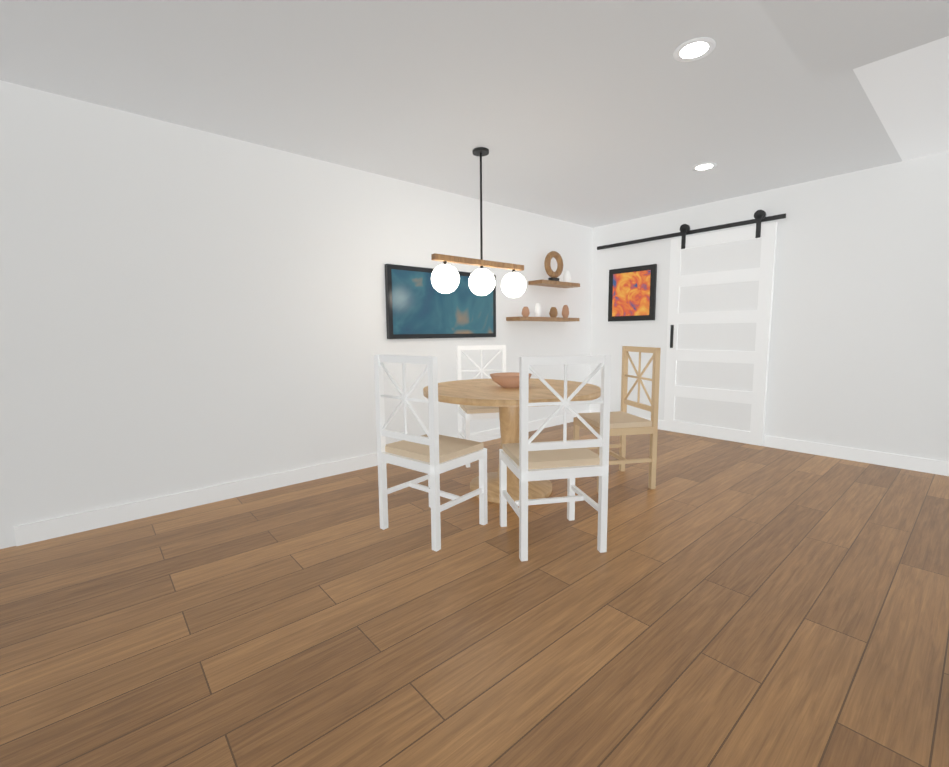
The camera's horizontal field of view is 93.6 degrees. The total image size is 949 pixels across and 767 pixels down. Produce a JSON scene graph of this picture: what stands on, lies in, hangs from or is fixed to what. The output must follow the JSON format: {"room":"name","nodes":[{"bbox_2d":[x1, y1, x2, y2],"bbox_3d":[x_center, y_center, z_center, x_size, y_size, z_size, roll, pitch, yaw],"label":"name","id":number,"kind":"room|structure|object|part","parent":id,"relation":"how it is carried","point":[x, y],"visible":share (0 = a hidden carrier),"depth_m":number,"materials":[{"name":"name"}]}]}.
{"room":"dining room","nodes":[
{"label":"dining room","id":0,"kind":"room"},
{"bbox_2d":[0,80,592,548],"bbox_3d":[-2.801,-0.302,2.155,11.700,2.442,0.120,-6,9,-41],"label":"wall","id":1,"kind":"structure","parent":0,"point":[182,308],"depth_m":2.95,"materials":[{"name":"white paint"}]},
{"bbox_2d":[14,410,589,545],"bbox_3d":[-0.493,0.619,4.173,5.340,0.110,0.015,-6,9,-41],"label":"baseboard","id":2,"kind":"structure","parent":1,"relation":"attached to","point":[33,532],"depth_m":2.97,"materials":[{"name":"white wood"}]},
{"bbox_2d":[384,264,495,338],"bbox_3d":[-0.268,-0.745,4.202,1.260,0.630,0.044,-6,9,-41],"label":"wall art","id":3,"kind":"object","parent":1,"relation":"attached to","point":[419,305],"visible":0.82,"depth_m":4.06,"materials":[{"name":"black"}]},
{"bbox_2d":[506,316,579,321],"bbox_3d":[0.792,-0.724,5.027,1.030,0.040,0.198,-6,9,-41],"label":"shelf","id":4,"kind":"object","parent":1,"relation":"attached to","point":[551,319],"visible":1,"depth_m":4.86,"materials":[{"name":"brown wood"}]},
{"bbox_2d":[521,303,540,316],"bbox_3d":[0.579,-0.796,4.835,0.304,0.145,0.097,-6,9,-41],"label":"decor","id":5,"kind":"object","parent":4,"relation":"on","point":[525,311],"depth_m":4.91,"materials":[{"name":"ceramic"}]},
{"bbox_2d":[549,305,568,317],"bbox_3d":[0.939,-0.832,5.145,0.345,0.140,0.097,-6,9,-41],"label":"decor","id":6,"kind":"object","parent":4,"relation":"on","point":[553,312],"depth_m":5.22,"materials":[{"name":"brown ceramic"}]},
{"bbox_2d":[528,279,579,287],"bbox_3d":[0.920,-1.135,5.095,0.680,0.040,0.198,-6,9,-41],"label":"shelf","id":7,"kind":"object","parent":1,"relation":"attached to","point":[551,283],"visible":1,"depth_m":5.00,"materials":[{"name":"brown wood"}]},
{"bbox_2d":[544,251,570,281],"bbox_3d":[0.910,-1.324,5.068,0.466,0.321,0.097,-6,9,-41],"label":"decor","id":8,"kind":"object","parent":7,"relation":"on","point":[553,275],"depth_m":5.05,"materials":[{"name":"brown wood"}]},
{"bbox_2d":[0,422,948,766],"bbox_3d":[0.460,1.351,-1.430,11.700,0.100,10.200,-6,9,-41],"label":"floor","id":9,"kind":"structure","parent":0,"point":[726,604],"depth_m":1.74,"materials":[{"name":"brown wood"}]},
{"bbox_2d":[374,354,487,551],"bbox_3d":[-0.244,0.338,2.589,0.460,1.020,0.440,5,8,39],"label":"dining chair","id":10,"kind":"object","parent":9,"relation":"on","point":[432,453],"visible":1,"depth_m":2.46,"materials":[{"name":"white wood"}]},
{"bbox_2d":[457,345,505,467],"bbox_3d":[0.109,0.176,3.986,0.460,1.020,0.440,-2,7,-11],"label":"dining chair","id":11,"kind":"object","parent":9,"relation":"on","point":[467,413],"visible":0.48,"depth_m":4.08,"materials":[{"name":"white wood"}]},
{"bbox_2d":[423,378,600,503],"bbox_3d":[0.262,0.397,3.220,1.240,0.750,1.240,-6,9,-41],"label":"dining table","id":12,"kind":"object","parent":9,"relation":"on","point":[482,392],"visible":0.62,"depth_m":3.07,"materials":[{"name":"brown wood"}]},
{"bbox_2d":[490,372,531,387],"bbox_3d":[0.258,-0.021,3.173,0.300,0.090,0.300,-6,9,-41],"label":"centerpiece bowl","id":13,"kind":"object","parent":12,"relation":"on","point":[508,380],"visible":0.79,"depth_m":3.09,"materials":[{"name":"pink ceramic"}]},
{"bbox_2d":[499,355,610,560],"bbox_3d":[0.412,0.350,2.425,0.460,1.020,0.440,-2,7,-11],"label":"dining chair","id":14,"kind":"object","parent":9,"relation":"on","point":[524,460],"visible":1,"depth_m":2.22,"materials":[{"name":"white wood"}]},
{"bbox_2d":[573,346,660,491],"bbox_3d":[1.046,0.238,3.355,0.440,1.020,0.460,-2,7,-11],"label":"dining chair","id":15,"kind":"object","parent":9,"relation":"on","point":[623,423],"visible":0.77,"depth_m":3.23,"materials":[{"name":"beige wood"}]},
{"bbox_2d":[0,0,948,227],"bbox_3d":[0.434,-1.175,-1.716,11.700,0.100,10.200,-6,9,-41],"label":"ceiling","id":16,"kind":"structure","parent":0,"point":[592,113],"depth_m":2.41,"materials":[{"name":"white paint"}]},
{"bbox_2d":[431,147,525,297],"bbox_3d":[0.050,-1.167,3.271,0.880,1.031,0.200,-6,9,-41],"label":"dining chandelier","id":17,"kind":"object","parent":16,"relation":"hanging from","point":[445,278],"visible":1,"depth_m":3.24,"materials":[{"name":"white glass"}]},
{"bbox_2d":[673,37,715,61],"bbox_3d":[1.027,-1.560,2.086,0.180,0.004,0.180,-6,9,-41],"label":"recessed light","id":18,"kind":"object","parent":16,"relation":"in","point":[694,49],"visible":1,"depth_m":2.08,"materials":[{"name":"white plastic"}]},
{"bbox_2d":[692,163,716,170],"bbox_3d":[1.843,-1.737,3.576,0.180,0.004,0.180,-6,9,-41],"label":"recessed light","id":19,"kind":"object","parent":16,"relation":"in","point":[703,166],"visible":1,"depth_m":3.56,"materials":[{"name":"white plastic"}]},
{"bbox_2d":[758,0,948,81],"bbox_3d":[0.499,-1.230,0.417,3.320,0.272,0.970,-6,9,-41],"label":"soffit beam","id":20,"kind":"structure","parent":16,"relation":"attached to","point":[825,39],"depth_m":1.54,"materials":[{"name":"white paint"}]},
{"bbox_2d":[589,151,948,461],"bbox_3d":[4.828,-0.368,2.062,0.120,2.442,10.000,-6,9,-41],"label":"wall","id":21,"kind":"structure","parent":0,"point":[859,348],"depth_m":3.85,"materials":[{"name":"white paint"}]},
{"bbox_2d":[608,264,656,321],"bbox_3d":[1.864,-1.063,5.301,0.031,0.630,0.600,-6,9,-41],"label":"framed artwork","id":22,"kind":"object","parent":21,"relation":"attached to","point":[632,294],"visible":0.93,"depth_m":5.27,"materials":[{"name":"black metal"}]},
{"bbox_2d":[597,210,785,445],"bbox_3d":[2.190,-0.584,4.931,0.097,2.235,2.000,-6,9,-41],"label":"barn door","id":23,"kind":"structure","parent":21,"relation":"in","point":[721,284],"depth_m":4.53,"materials":[{"name":"white wood"}]},
{"bbox_3d":[2.180,-1.567,4.819,0.097,0.255,2.000,-6,9,-41],"label":"barn door rail","id":24,"kind":"part","parent":23,"relation":"part of","materials":[{"name":"black metal"}]},
{"bbox_2d":[590,410,948,475],"bbox_3d":[2.641,0.537,4.616,0.015,0.110,3.360,-6,9,-41],"label":"baseboard","id":25,"kind":"structure","parent":21,"relation":"attached to","point":[932,466],"depth_m":3.85,"materials":[{"name":"white wood"}]}
]}

